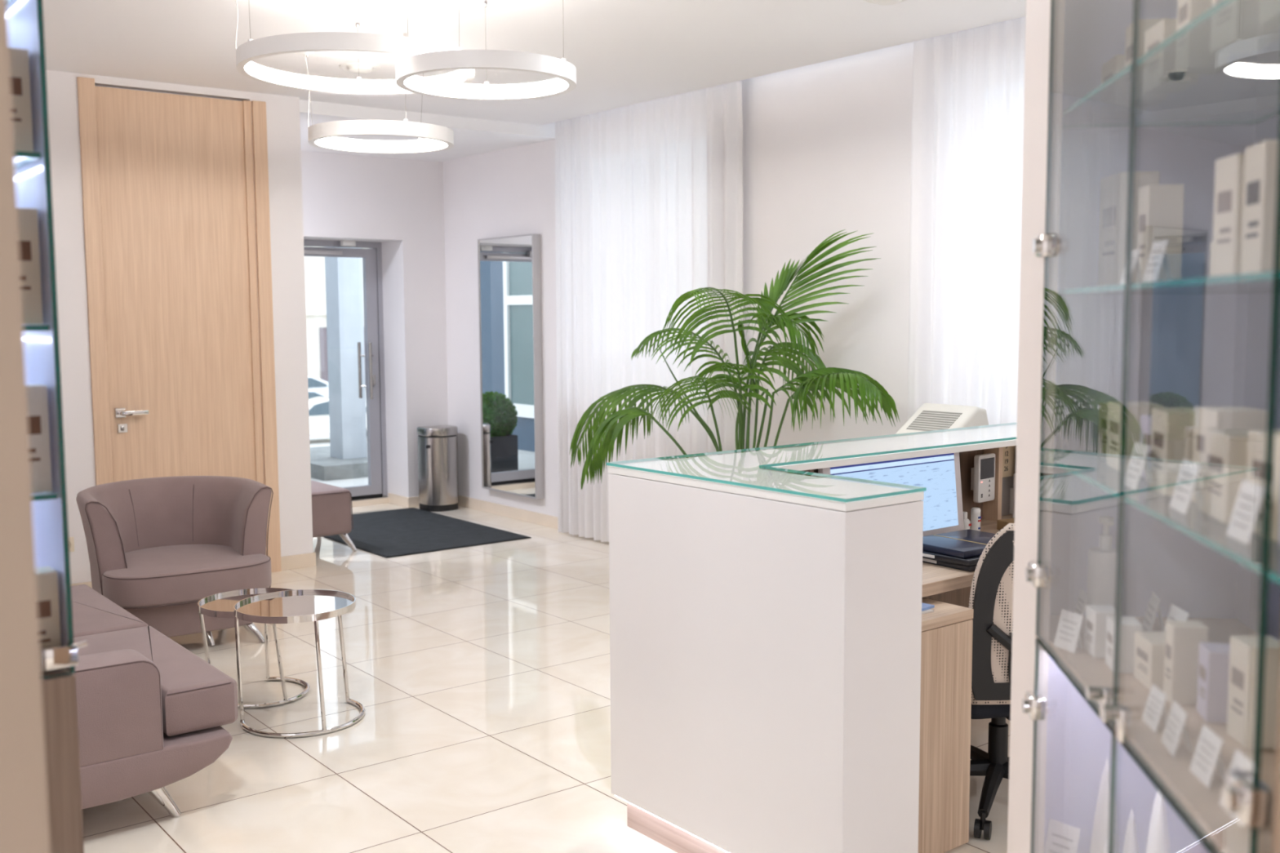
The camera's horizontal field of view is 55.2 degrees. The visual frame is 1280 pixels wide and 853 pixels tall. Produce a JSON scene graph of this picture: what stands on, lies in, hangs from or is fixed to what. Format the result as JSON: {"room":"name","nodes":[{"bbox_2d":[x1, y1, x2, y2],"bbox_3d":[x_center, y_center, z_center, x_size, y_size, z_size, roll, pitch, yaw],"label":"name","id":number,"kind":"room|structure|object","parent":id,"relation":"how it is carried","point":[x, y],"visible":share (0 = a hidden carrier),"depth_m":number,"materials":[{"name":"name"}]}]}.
{"room":"salon","nodes":[
{"label":"salon","id":0,"kind":"room"},
{"bbox_2d":[0,0,50,852],"bbox_3d":[-1.546,0.138,0.401,2.444,2.950,0.120,-4,7,-38],"label":"wall partition","id":1,"kind":"structure","parent":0,"point":[24,802],"depth_m":1.10,"materials":[{"name":"beige paint"}]},
{"bbox_2d":[44,70,313,583],"bbox_3d":[-3.204,-0.428,6.723,2.780,2.950,0.250,-4,7,-38],"label":"wall","id":2,"kind":"structure","parent":0,"point":[282,112],"depth_m":7.10,"materials":[{"name":"paint"}]},
{"bbox_2d":[76,76,112,485],"bbox_3d":[-3.007,-0.473,6.768,0.086,2.830,0.116,-4,7,-38],"label":"door frame","id":3,"kind":"structure","parent":2,"relation":"attached to","point":[86,86],"depth_m":6.69,"materials":[{"name":"brown wood"}]},
{"bbox_2d":[94,85,255,482],"bbox_3d":[-2.611,-0.485,7.026,0.849,2.789,0.110,-4,7,-38],"label":"door","id":4,"kind":"structure","parent":2,"relation":"attached to","point":[173,202],"depth_m":6.99,"materials":[{"name":"brown wood"}]},
{"bbox_2d":[241,100,281,572],"bbox_3d":[-2.264,-0.513,7.321,0.127,2.800,0.082,-4,7,-38],"label":"door frame","id":5,"kind":"structure","parent":2,"relation":"attached to","point":[260,145],"depth_m":7.28,"materials":[{"name":"brown wood"}]},
{"bbox_2d":[280,552,315,570],"bbox_3d":[-2.102,0.830,7.533,0.227,0.085,0.012,-4,7,-38],"label":"baseboard","id":6,"kind":"structure","parent":2,"relation":"attached to","point":[304,560],"depth_m":7.53,"materials":[{"name":"beige stone"}]},
{"bbox_2d":[94,84,555,162],"bbox_3d":[-3.106,-2.016,7.636,5.150,0.195,1.636,-4,7,-38],"label":"ceiling","id":7,"kind":"structure","parent":0,"point":[472,136],"depth_m":8.36,"materials":[{"name":"paint"}]},
{"bbox_2d":[301,150,448,497],"bbox_3d":[-3.787,-0.674,8.639,5.150,3.100,0.594,-4,7,-38],"label":"wall","id":8,"kind":"structure","parent":0,"point":[397,204],"depth_m":9.81,"materials":[{"name":"paint"}]},
{"bbox_2d":[303,246,382,496],"bbox_3d":[-2.572,-0.426,9.755,1.053,2.032,0.198,-4,7,-38],"label":"door","id":9,"kind":"structure","parent":8,"relation":"in","point":[368,255],"depth_m":10.01,"materials":[{"name":"grey metal"}]},
{"bbox_2d":[303,239,387,495],"bbox_3d":[-2.581,-0.433,9.760,1.155,2.082,0.080,-4,7,-38],"label":"trim","id":10,"kind":"structure","parent":8,"relation":"attached to","point":[373,245],"depth_m":10.04,"materials":[{"name":"grey metal"}]},
{"bbox_2d":[41,0,1026,125],"bbox_3d":[-0.228,-1.579,2.250,7.000,0.120,10.420,-4,7,-38],"label":"ceiling","id":11,"kind":"structure","parent":0,"point":[623,53],"depth_m":5.76,"materials":[{"name":"paint"}]},
{"bbox_2d":[235,0,475,94],"bbox_3d":[-1.163,-1.599,4.974,0.975,0.326,0.944,-4,7,-38],"label":"pendant lamp","id":12,"kind":"object","parent":11,"relation":"hanging from","point":[251,50],"visible":0.82,"depth_m":4.70,"materials":[{"name":"white metal"}]},
{"bbox_2d":[244,61,466,92],"bbox_3d":[-1.150,-1.469,4.996,0.932,0.053,0.932,-4,7,-38],"label":"diffuser","id":13,"kind":"object","parent":12,"relation":"attached to","point":[253,70],"depth_m":5.34,"materials":[{"name":"white"}]},
{"bbox_2d":[339,62,380,73],"bbox_3d":[-1.474,-1.879,6.450,0.210,0.030,0.210,-4,7,-38],"label":"ceiling light","id":14,"kind":"object","parent":11,"relation":"in","point":[364,68],"visible":0.99,"depth_m":6.40,"materials":[{"name":"white plastic"}]},
{"bbox_2d":[294,33,453,153],"bbox_3d":[-1.276,-1.623,6.022,0.711,0.465,0.712,-4,7,-38],"label":"pendant lamp","id":15,"kind":"object","parent":11,"relation":"hanging from","point":[325,135],"visible":0.86,"depth_m":5.91,"materials":[{"name":"white metal"}]},
{"bbox_2d":[315,137,447,152],"bbox_3d":[-1.274,-1.425,6.047,0.690,0.057,0.690,-4,7,-38],"label":"diffuser","id":16,"kind":"object","parent":15,"relation":"attached to","point":[428,144],"depth_m":6.33,"materials":[{"name":"white"}]},
{"bbox_2d":[391,0,576,100],"bbox_3d":[-0.600,-1.534,4.735,0.705,0.418,0.694,-4,7,-38],"label":"pendant lamp","id":17,"kind":"object","parent":11,"relation":"hanging from","point":[406,68],"visible":0.99,"depth_m":4.61,"materials":[{"name":"white metal"}]},
{"bbox_2d":[404,75,568,98],"bbox_3d":[-0.595,-1.357,4.755,0.682,0.053,0.682,-4,7,-38],"label":"diffuser","id":18,"kind":"object","parent":17,"relation":"attached to","point":[557,86],"depth_m":5.03,"materials":[{"name":"white"}]},
{"bbox_2d":[81,502,1010,852],"bbox_3d":[-0.621,1.283,3.482,7.550,0.100,12.450,-4,7,-38],"label":"floor","id":19,"kind":"structure","parent":0,"point":[480,674],"depth_m":4.62,"materials":[{"name":"beige tile"}]},
{"bbox_2d":[6,0,87,852],"bbox_3d":[-1.290,0.005,1.683,0.881,2.780,0.370,-4,7,-38],"label":"display cabinet","id":20,"kind":"object","parent":19,"relation":"on","point":[24,17],"visible":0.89,"depth_m":1.83,"materials":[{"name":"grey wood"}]},
{"bbox_2d":[8,47,33,151],"bbox_3d":[-0.929,-0.475,1.795,0.058,0.150,0.051,-4,7,-38],"label":"carton","id":21,"kind":"object","parent":20,"relation":"on","point":[19,57],"visible":0.49,"depth_m":1.79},
{"bbox_2d":[14,151,40,168],"bbox_3d":[-1.309,-0.379,1.648,0.854,0.008,0.330,-4,7,-38],"label":"glass shelf","id":22,"kind":"object","parent":20,"relation":"attached to","point":[23,160],"depth_m":1.80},
{"bbox_2d":[17,207,43,324],"bbox_3d":[-0.924,-0.236,1.812,0.058,0.170,0.051,-4,7,-38],"label":"carton","id":23,"kind":"object","parent":20,"relation":"on","point":[28,221],"visible":0.49,"depth_m":1.80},
{"bbox_2d":[26,383,52,493],"bbox_3d":[-0.919,0.018,1.831,0.058,0.160,0.051,-4,7,-38],"label":"carton","id":24,"kind":"object","parent":20,"relation":"on","point":[37,393],"visible":0.41,"depth_m":1.82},
{"bbox_2d":[31,491,57,501],"bbox_3d":[-1.306,0.118,1.693,0.854,0.008,0.330,-4,7,-38],"label":"glass shelf","id":25,"kind":"object","parent":20,"relation":"attached to","point":[53,495],"depth_m":1.82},
{"bbox_2d":[35,566,61,672],"bbox_3d":[-0.913,0.293,1.851,0.058,0.150,0.051,-4,7,-38],"label":"carton","id":26,"kind":"object","parent":20,"relation":"on","point":[47,592],"visible":0.39,"depth_m":1.84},
{"bbox_2d":[70,584,238,817],"bbox_3d":[-2.251,0.774,4.253,1.075,0.807,1.900,-4,7,-38],"label":"sofa","id":27,"kind":"object","parent":19,"relation":"on","point":[152,712],"visible":0.58,"depth_m":3.72,"materials":[{"name":"fabric"}]},
{"bbox_2d":[70,584,148,637],"bbox_3d":[-2.390,0.799,4.726,0.715,0.146,0.890,-4,7,-38],"label":"seat cushion","id":28,"kind":"object","parent":27,"relation":"on","point":[93,613],"depth_m":4.71,"materials":[{"name":"fabric"}]},
{"bbox_2d":[73,626,238,736],"bbox_3d":[-1.825,0.862,4.009,0.715,0.146,0.890,-4,7,-38],"label":"seat cushion","id":29,"kind":"object","parent":27,"relation":"on","point":[197,698],"depth_m":3.87,"materials":[{"name":"fabric"}]},
{"bbox_2d":[75,475,273,646],"bbox_3d":[-2.224,0.658,5.875,0.856,0.745,0.866,-4,6,-34],"label":"armchair","id":30,"kind":"object","parent":19,"relation":"on","point":[157,547],"visible":0.77,"depth_m":5.86,"materials":[{"name":"fabric"}]},
{"bbox_2d":[102,544,271,608],"bbox_3d":[-2.183,0.692,5.822,0.744,0.147,0.715,-4,6,-34],"label":"seat cushion","id":31,"kind":"object","parent":30,"relation":"on","point":[152,575],"depth_m":5.58,"materials":[{"name":"fabric"}]},
{"bbox_2d":[197,587,310,708],"bbox_3d":[-1.536,0.892,4.918,0.464,0.428,0.492,-4,7,-38],"label":"side table","id":32,"kind":"object","parent":19,"relation":"on","point":[220,605],"visible":0.67,"depth_m":4.87,"materials":[{"name":"silver metal"}]},
{"bbox_2d":[233,589,364,737],"bbox_3d":[-1.300,0.897,4.698,0.472,0.455,0.462,-4,7,-38],"label":"side table","id":33,"kind":"object","parent":19,"relation":"on","point":[299,606],"visible":1,"depth_m":4.63,"materials":[{"name":"silver metal"}]},
{"bbox_2d":[311,480,356,551],"bbox_3d":[-2.479,0.632,7.950,1.106,0.422,0.606,-4,7,-38],"label":"upholstered bench","id":34,"kind":"object","parent":19,"relation":"on","point":[331,505],"visible":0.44,"depth_m":7.96,"materials":[{"name":"fabric"}]},
{"bbox_2d":[321,507,531,558],"bbox_3d":[-1.723,0.745,8.847,1.102,0.008,1.734,-4,7,-38],"label":"door mat","id":35,"kind":"object","parent":19,"relation":"on","point":[386,534],"visible":0.76,"depth_m":8.64,"materials":[{"name":"black rubber"}]},
{"bbox_2d":[417,424,458,511],"bbox_3d":[-1.594,0.332,9.768,0.284,0.665,0.227,-4,6,-36],"label":"pedal bin","id":36,"kind":"object","parent":19,"relation":"on","point":[437,445],"visible":1,"depth_m":9.68,"materials":[{"name":"silver metal"}]},
{"bbox_2d":[568,229,899,489],"bbox_3d":[0.393,-0.019,6.440,1.159,1.945,1.930,-4,7,-38],"label":"potted palm","id":37,"kind":"object","parent":19,"relation":"on","point":[609,428],"visible":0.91,"depth_m":6.24,"materials":[{"name":"plant"}]},
{"bbox_2d":[606,422,1017,852],"bbox_3d":[1.105,0.619,4.004,2.314,1.107,0.943,-4,7,-38],"label":"reception desk","id":38,"kind":"object","parent":19,"relation":"on","point":[766,610],"visible":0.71,"depth_m":3.19,"materials":[{"name":"white laminate"}]},
{"bbox_2d":[608,439,1016,511],"bbox_3d":[1.103,0.088,3.957,2.310,0.021,0.935,-4,7,-38],"label":"countertop","id":39,"kind":"structure","parent":38,"relation":"on","point":[782,480],"depth_m":3.28,"materials":[{"name":"clear glass"}]},
{"bbox_2d":[817,452,964,536],"bbox_3d":[0.815,0.251,3.984,0.670,0.323,0.080,-4,7,-38],"label":"computer monitor","id":40,"kind":"object","parent":38,"relation":"on","point":[943,513],"visible":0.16,"depth_m":4.06,"materials":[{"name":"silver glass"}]},
{"bbox_2d":[922,557,976,571],"bbox_3d":[1.045,0.412,3.892,0.311,0.018,0.260,-4,6,-36],"label":"folder","id":41,"kind":"object","parent":38,"relation":"on","point":[968,568],"visible":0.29,"depth_m":3.76,"materials":[{"name":"black plastic"}]},
{"bbox_2d":[922,550,980,565],"bbox_3d":[1.034,0.394,3.888,0.321,0.018,0.260,-5,7,-39],"label":"folder","id":42,"kind":"object","parent":41,"relation":"on","point":[971,561],"visible":0.29,"depth_m":3.74,"materials":[{"name":"black plastic"}]},
{"bbox_2d":[922,528,995,558],"bbox_3d":[1.040,0.371,3.903,0.321,0.023,0.250,-4,6,-35],"label":"folder","id":43,"kind":"object","parent":42,"relation":"on","point":[963,544],"visible":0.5,"depth_m":3.84,"materials":[{"name":"black plastic"}]},
{"bbox_2d":[921,514,1013,597],"bbox_3d":[1.148,0.416,4.165,2.024,0.038,0.581,-4,7,-38],"label":"countertop","id":44,"kind":"structure","parent":38,"relation":"on","point":[936,579],"depth_m":3.66,"materials":[{"name":"brown wood"}]},
{"bbox_2d":[970,453,995,502],"bbox_3d":[1.267,0.189,4.550,0.118,0.176,0.052,-5,7,-44],"label":"handset","id":45,"kind":"object","parent":38,"relation":"attached to","point":[983,473],"visible":1,"depth_m":4.52,"materials":[{"name":"white plastic"}]},
{"bbox_2d":[1002,445,1016,477],"bbox_3d":[1.486,0.109,4.770,0.250,0.160,0.005,-4,7,-38],"label":"wall calendar","id":46,"kind":"object","parent":38,"relation":"attached to","point":[1009,453],"visible":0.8,"depth_m":4.72,"materials":[{"name":"paper"}]},
{"bbox_2d":[895,403,988,434],"bbox_3d":[1.338,0.468,5.519,0.346,1.130,0.310,-4,7,-38],"label":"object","id":47,"kind":"object","parent":19,"relation":"on","point":[930,416],"visible":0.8,"depth_m":5.44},
{"bbox_2d":[918,597,973,852],"bbox_3d":[0.601,0.862,3.619,0.433,0.700,0.588,-4,7,-38],"label":"base cabinet","id":48,"kind":"object","parent":19,"relation":"on","point":[946,645],"visible":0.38,"depth_m":3.45,"materials":[{"name":"brown wood"}]},
{"bbox_2d":[968,523,1014,839],"bbox_3d":[1.128,0.719,3.826,0.632,0.938,0.669,-1,5,-12],"label":"office chair","id":49,"kind":"object","parent":19,"relation":"on","point":[991,595],"visible":0.13,"depth_m":3.54,"materials":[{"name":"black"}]},
{"bbox_2d":[1022,0,1279,852],"bbox_3d":[0.793,0.072,1.582,0.422,2.600,1.140,0,5,6],"label":"display cabinet","id":50,"kind":"object","parent":19,"relation":"on","point":[1197,339],"visible":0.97,"depth_m":2.09,"materials":[{"name":"clear glass"}]},
{"bbox_2d":[1007,0,1065,852],"bbox_3d":[0.666,-0.051,2.064,0.022,2.900,0.190,0,5,6],"label":"panel","id":51,"kind":"object","parent":50,"relation":"attached to","point":[1037,24],"visible":0.75,"depth_m":2.03,"materials":[{"name":"white paint"}]},
{"bbox_2d":[1044,818,1080,852],"bbox_3d":[0.749,0.746,2.165,0.045,0.090,0.060,-5,7,-39],"label":"price card","id":52,"kind":"object","parent":50,"relation":"on","point":[1061,837],"visible":1,"depth_m":2.16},
{"bbox_2d":[1053,608,1083,653],"bbox_3d":[0.687,0.325,1.948,0.029,0.058,0.050,-2,5,-19],"label":"price card","id":53,"kind":"object","parent":50,"relation":"on","point":[1068,637],"visible":1,"depth_m":1.95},
{"bbox_2d":[1097,402,1107,459],"bbox_3d":[0.787,0.009,1.986,0.061,0.090,0.090,0,5,3],"label":"carton","id":54,"kind":"object","parent":50,"relation":"on","point":[1103,406],"visible":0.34,"depth_m":2.01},
{"bbox_2d":[1084,604,1121,657],"bbox_3d":[0.723,0.320,1.916,0.041,0.072,0.050,0,5,2],"label":"carton","id":55,"kind":"object","parent":50,"relation":"on","point":[1095,615],"visible":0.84,"depth_m":1.89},
{"bbox_2d":[1086,515,1123,613],"bbox_3d":[0.792,0.246,2.087,0.056,0.188,0.058,0,5,6],"label":"pump bottle","id":56,"kind":"object","parent":50,"relation":"on","point":[1102,560],"visible":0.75,"depth_m":2.07,"materials":[{"name":"white plastic"}]},
{"bbox_2d":[1089,756,1119,852],"bbox_3d":[0.789,0.684,2.078,0.054,0.230,0.055,-4,6,-33],"label":"tube","id":57,"kind":"object","parent":50,"relation":"on","point":[1101,820],"visible":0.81,"depth_m":2.06,"materials":[{"name":"white plastic"}]},
{"bbox_2d":[1100,54,1146,119],"bbox_3d":[0.791,-0.555,2.005,0.051,0.090,0.080,0,5,4],"label":"carton","id":58,"kind":"object","parent":50,"relation":"on","point":[1112,107],"visible":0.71,"depth_m":1.99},
{"bbox_2d":[1105,616,1142,673],"bbox_3d":[0.724,0.327,1.835,0.041,0.074,0.050,0,5,8],"label":"carton","id":59,"kind":"object","parent":50,"relation":"on","point":[1129,624],"visible":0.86,"depth_m":1.81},
{"bbox_2d":[1097,171,1159,285],"bbox_3d":[0.801,-0.319,2.015,0.061,0.185,0.110,0,5,4],"label":"carton","id":60,"kind":"object","parent":50,"relation":"on","point":[1113,198],"visible":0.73,"depth_m":1.98,"materials":[{"name":"cardboard"}]},
{"bbox_2d":[1122,808,1138,852],"bbox_3d":[0.808,0.720,2.019,0.038,0.168,0.036,-2,5,-16],"label":"tube","id":61,"kind":"object","parent":50,"relation":"on","point":[1131,842],"visible":1,"depth_m":2.00,"materials":[{"name":"white plastic"}]},
{"bbox_2d":[1119,248,1142,284],"bbox_3d":[0.705,-0.227,1.751,0.025,0.050,0.050,0,5,6],"label":"price card","id":62,"kind":"object","parent":50,"relation":"on","point":[1135,262],"visible":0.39,"depth_m":1.75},
{"bbox_2d":[1106,401,1164,472],"bbox_3d":[0.754,0.015,1.869,0.061,0.100,0.100,1,5,9],"label":"carton","id":63,"kind":"object","parent":50,"relation":"on","point":[1135,409],"visible":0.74,"depth_m":1.84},
{"bbox_2d":[1124,441,1152,490],"bbox_3d":[0.682,0.054,1.668,0.030,0.060,0.060,0,5,6],"label":"price card","id":64,"kind":"object","parent":50,"relation":"on","point":[1139,460],"visible":0.98,"depth_m":1.67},
{"bbox_2d":[1139,414,1151,479],"bbox_3d":[0.750,0.032,1.740,0.051,0.090,0.090,0,5,3],"label":"carton","id":65,"kind":"object","parent":50,"relation":"on","point":[1145,420],"visible":0.16,"depth_m":1.76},
{"bbox_2d":[1123,17,1169,106],"bbox_3d":[0.778,-0.559,1.885,0.051,0.120,0.060,0,5,8],"label":"carton","id":66,"kind":"object","parent":50,"relation":"on","point":[1144,24],"visible":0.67,"depth_m":1.86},
{"bbox_2d":[1133,631,1165,691],"bbox_3d":[0.751,0.337,1.758,0.061,0.068,0.070,0,5,3],"label":"carton","id":67,"kind":"object","parent":50,"relation":"on","point":[1149,646],"visible":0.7,"depth_m":1.74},
{"bbox_2d":[1142,591,1164,631],"bbox_3d":[0.835,0.312,1.987,0.038,0.075,0.060,1,5,12],"label":"price card","id":68,"kind":"object","parent":50,"relation":"on","point":[1153,607],"visible":0.84,"depth_m":1.98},
{"bbox_2d":[1142,684,1168,732],"bbox_3d":[0.669,0.363,1.581,0.024,0.048,0.050,0,5,4],"label":"price card","id":69,"kind":"object","parent":50,"relation":"on","point":[1155,708],"visible":0.96,"depth_m":1.58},
{"bbox_2d":[1142,239,1172,282],"bbox_3d":[0.680,-0.216,1.603,0.028,0.055,0.060,0,5,6],"label":"price card","id":70,"kind":"object","parent":50,"relation":"on","point":[1157,256],"visible":0.88,"depth_m":1.60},
{"bbox_2d":[1145,790,1170,852],"bbox_3d":[0.813,0.689,1.925,0.054,0.246,0.055,-4,6,-33],"label":"tube","id":71,"kind":"object","parent":50,"relation":"on","point":[1157,841],"visible":0.86,"depth_m":1.90,"materials":[{"name":"white plastic"}]},
{"bbox_2d":[1135,183,1184,282],"bbox_3d":[0.783,-0.286,1.849,0.051,0.150,0.060,0,5,8],"label":"carton","id":72,"kind":"object","parent":50,"relation":"on","point":[1160,206],"visible":0.74,"depth_m":1.82,"materials":[{"name":"cardboard"}]},
{"bbox_2d":[1057,271,1273,295],"bbox_3d":[0.803,-0.180,1.559,0.342,0.008,1.098,0,5,6],"label":"glass shelf","id":73,"kind":"object","parent":50,"relation":"attached to","point":[1260,283],"depth_m":1.60,"materials":[{"name":"glass"}]},
{"bbox_2d":[1053,450,1279,584],"bbox_3d":[0.805,0.096,1.584,0.342,0.008,1.098,0,5,6],"label":"glass shelf","id":74,"kind":"object","parent":50,"relation":"attached to","point":[1081,464],"depth_m":1.80,"materials":[{"name":"glass"}]},
{"bbox_2d":[1142,18,1198,93],"bbox_3d":[0.765,-0.533,1.767,0.051,0.090,0.080,0,5,4],"label":"carton","id":75,"kind":"object","parent":50,"relation":"on","point":[1159,69],"visible":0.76,"depth_m":1.74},
{"bbox_2d":[1062,0,1279,128],"bbox_3d":[0.802,-0.462,1.533,0.342,0.008,1.098,0,5,6],"label":"glass shelf","id":76,"kind":"object","parent":50,"relation":"attached to","point":[1268,117],"depth_m":2.07,"materials":[{"name":"glass"}]},
{"bbox_2d":[1149,407,1194,496],"bbox_3d":[0.717,0.033,1.622,0.061,0.110,0.080,0,5,9],"label":"carton","id":77,"kind":"object","parent":50,"relation":"on","point":[1172,428],"visible":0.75,"depth_m":1.59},
{"bbox_2d":[1163,604,1189,631],"bbox_3d":[0.836,0.320,1.900,0.038,0.075,0.060,0,5,0],"label":"price card","id":78,"kind":"object","parent":50,"relation":"on","point":[1175,613],"visible":0.21,"depth_m":1.90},
{"bbox_2d":[1160,700,1192,756],"bbox_3d":[0.658,0.368,1.495,0.027,0.053,0.055,0,5,9],"label":"price card","id":79,"kind":"object","parent":50,"relation":"on","point":[1175,724],"visible":1,"depth_m":1.49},
{"bbox_2d":[1163,620,1208,704],"bbox_3d":[0.748,0.323,1.681,0.046,0.108,0.035,0,5,6],"label":"carton","id":80,"kind":"object","parent":50,"relation":"on","point":[1183,638],"visible":0.87,"depth_m":1.67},
{"bbox_2d":[1168,458,1204,515],"bbox_3d":[0.661,0.072,1.470,0.030,0.060,0.060,0,5,6],"label":"price card","id":81,"kind":"object","parent":50,"relation":"on","point":[1188,482],"visible":1,"depth_m":1.47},
{"bbox_2d":[1175,0,1228,75],"bbox_3d":[0.751,-0.536,1.637,0.051,0.120,0.060,0,5,8],"label":"carton","id":82,"kind":"object","parent":50,"relation":"on","point":[1193,56],"visible":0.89,"depth_m":1.61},
{"bbox_2d":[1189,724,1226,788],"bbox_3d":[0.653,0.376,1.400,0.028,0.055,0.055,0,5,4],"label":"price card","id":83,"kind":"object","parent":50,"relation":"on","point":[1206,756],"visible":0.98,"depth_m":1.40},
{"bbox_2d":[1196,642,1230,724],"bbox_3d":[0.765,0.337,1.610,0.051,0.094,0.050,1,5,11],"label":"carton","id":84,"kind":"object","parent":50,"relation":"on","point":[1213,658],"visible":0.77,"depth_m":1.59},
{"bbox_2d":[1202,428,1249,524],"bbox_3d":[0.695,0.057,1.415,0.061,0.100,0.090,1,5,9],"label":"carton","id":85,"kind":"object","parent":50,"relation":"on","point":[1225,451],"visible":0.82,"depth_m":1.39,"materials":[{"name":"cardboard"}]},
{"bbox_2d":[1211,152,1244,275],"bbox_3d":[0.721,-0.248,1.460,0.051,0.145,0.065,0,5,3],"label":"carton","id":86,"kind":"object","parent":50,"relation":"on","point":[1229,171],"visible":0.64,"depth_m":1.45,"materials":[{"name":"cardboard"}]},
{"bbox_2d":[1191,406,1267,502],"bbox_3d":[0.726,0.038,1.511,0.061,0.120,0.070,0,5,3],"label":"carton","id":87,"kind":"object","parent":50,"relation":"on","point":[1205,417],"visible":0.37,"depth_m":1.48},
{"bbox_2d":[1218,749,1261,827],"bbox_3d":[0.642,0.382,1.296,0.031,0.062,0.060,0,5,4],"label":"price card","id":88,"kind":"object","parent":50,"relation":"on","point":[1240,762],"visible":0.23,"depth_m":1.30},
{"bbox_2d":[1209,0,1279,53],"bbox_3d":[0.735,-0.513,1.490,0.051,0.100,0.080,0,5,4],"label":"carton","id":89,"kind":"object","parent":50,"relation":"on","point":[1235,28],"visible":0.9,"depth_m":1.46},
{"bbox_2d":[1226,479,1270,545],"bbox_3d":[0.641,0.089,1.282,0.030,0.060,0.060,0,5,6],"label":"price card","id":90,"kind":"object","parent":50,"relation":"on","point":[1248,509],"visible":0.95,"depth_m":1.28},
{"bbox_2d":[1226,635,1279,749],"bbox_3d":[0.765,0.329,1.518,0.051,0.127,0.055,0,5,3],"label":"carton","id":91,"kind":"object","parent":50,"relation":"on","point":[1243,651],"visible":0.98,"depth_m":1.50,"materials":[{"name":"cardboard"}]},
{"bbox_2d":[1240,139,1279,273],"bbox_3d":[0.712,-0.241,1.371,0.051,0.148,0.070,1,5,9],"label":"carton","id":92,"kind":"object","parent":50,"relation":"on","point":[1261,158],"visible":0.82,"depth_m":1.35,"materials":[{"name":"cardboard"}]},
{"bbox_2d":[1246,429,1279,542],"bbox_3d":[0.693,0.062,1.304,0.061,0.110,0.080,0,5,3],"label":"carton","id":93,"kind":"object","parent":50,"relation":"on","point":[1257,438],"visible":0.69,"depth_m":1.30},
{"bbox_2d":[1258,0,1279,26],"bbox_3d":[0.719,-0.504,1.341,0.051,0.110,0.080,0,5,8],"label":"carton","id":94,"kind":"object","parent":50,"relation":"on","point":[1269,10],"visible":1,"depth_m":1.36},
{"bbox_2d":[443,41,913,516],"bbox_3d":[2.034,-0.486,5.646,0.300,3.200,12.800,-4,7,-38],"label":"wall","id":95,"kind":"structure","parent":0,"point":[827,144],"depth_m":6.81,"materials":[{"name":"paint"}]},
{"bbox_2d":[458,495,558,528],"bbox_3d":[2.153,1.000,5.386,0.012,0.085,12.044,-4,7,-38],"label":"baseboard","id":96,"kind":"structure","parent":95,"relation":"attached to","point":[528,516],"depth_m":9.37,"materials":[{"name":"beige stone"}]},
{"bbox_2d":[477,233,543,499],"bbox_3d":[-0.976,-0.453,9.199,0.068,1.925,0.770,-4,7,-38],"label":"wall mirror","id":97,"kind":"object","parent":95,"relation":"attached to","point":[509,267],"visible":1,"depth_m":9.13,"materials":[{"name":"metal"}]},
{"bbox_2d":[1272,684,1279,852],"bbox_3d":[0.705,0.084,0.573,0.420,2.900,0.870,0,5,6],"label":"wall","id":98,"kind":"structure","parent":0,"point":[1276,840],"depth_m":1.04,"materials":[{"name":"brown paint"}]},
{"bbox_3d":[2.644,-1.967,4.500,0.370,0.050,10.450,-4,7,-38],"label":"ceiling","id":99,"kind":"structure","parent":0,"visible":0},
{"bbox_2d":[555,80,742,542],"bbox_3d":[-0.005,-0.697,7.838,0.087,3.015,1.902,-4,7,-38],"label":"curtain","id":100,"kind":"object","parent":99,"relation":"hanging from","point":[649,194],"visible":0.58,"depth_m":7.80,"materials":[{"name":"fabric"}]},
{"bbox_2d":[907,16,1026,425],"bbox_3d":[1.993,-0.478,5.314,0.106,3.015,2.127,-4,7,-38],"label":"curtain","id":101,"kind":"object","parent":99,"relation":"hanging from","point":[968,86],"visible":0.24,"depth_m":5.82,"materials":[{"name":"fabric"}]},
{"label":"outside","id":102,"kind":"structure","parent":0,"visible":0},
{"bbox_2d":[309,398,367,447],"bbox_3d":[-18.094,-1.437,63.662,110.000,0.100,97.700,-4,7,-38],"label":"ground","id":103,"kind":"structure","parent":102,"point":[323,440],"depth_m":41.70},
{"bbox_2d":[307,375,328,395],"bbox_3d":[-14.962,-1.488,53.169,4.270,1.470,1.770,-3,6,-30],"label":"car","id":104,"kind":"object","parent":103,"relation":"on","point":[313,383],"visible":0.04,"depth_m":52.84,"materials":[{"name":"paint"}]},
{"bbox_2d":[304,246,369,385],"bbox_3d":[-23.312,-10.925,68.394,28.400,18.000,6.500,-3,6,-30],"label":"apartment building","id":105,"kind":"structure","parent":103,"relation":"on","point":[314,266],"depth_m":68.63,"materials":[{"name":"stone"}]},
{"bbox_2d":[308,396,367,436],"bbox_3d":[-10.496,-0.248,41.480,4.270,1.470,1.770,-3,6,-30],"label":"car","id":106,"kind":"object","parent":103,"relation":"on","point":[318,406],"visible":0.05,"depth_m":40.49,"materials":[{"name":"white paint"}]},
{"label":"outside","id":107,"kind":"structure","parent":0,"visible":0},
{"bbox_2d":[311,476,368,487],"bbox_3d":[-2.895,0.682,11.658,5.300,0.440,2.850,-4,7,-38],"label":"ground landing","id":108,"kind":"structure","parent":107,"point":[358,481],"depth_m":11.16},
{"bbox_2d":[310,443,368,480],"bbox_3d":[-2.262,0.288,12.761,2.900,0.134,1.650,-4,7,-38],"label":"landing step","id":109,"kind":"structure","parent":108,"relation":"on","point":[324,467],"depth_m":11.43,"materials":[{"name":"grey concrete"}]},
{"bbox_2d":[324,246,367,459],"bbox_3d":[-2.849,-1.308,11.802,0.250,3.224,0.290,-4,7,-38],"label":"column","id":110,"kind":"structure","parent":109,"relation":"on","point":[343,275],"depth_m":11.75,"materials":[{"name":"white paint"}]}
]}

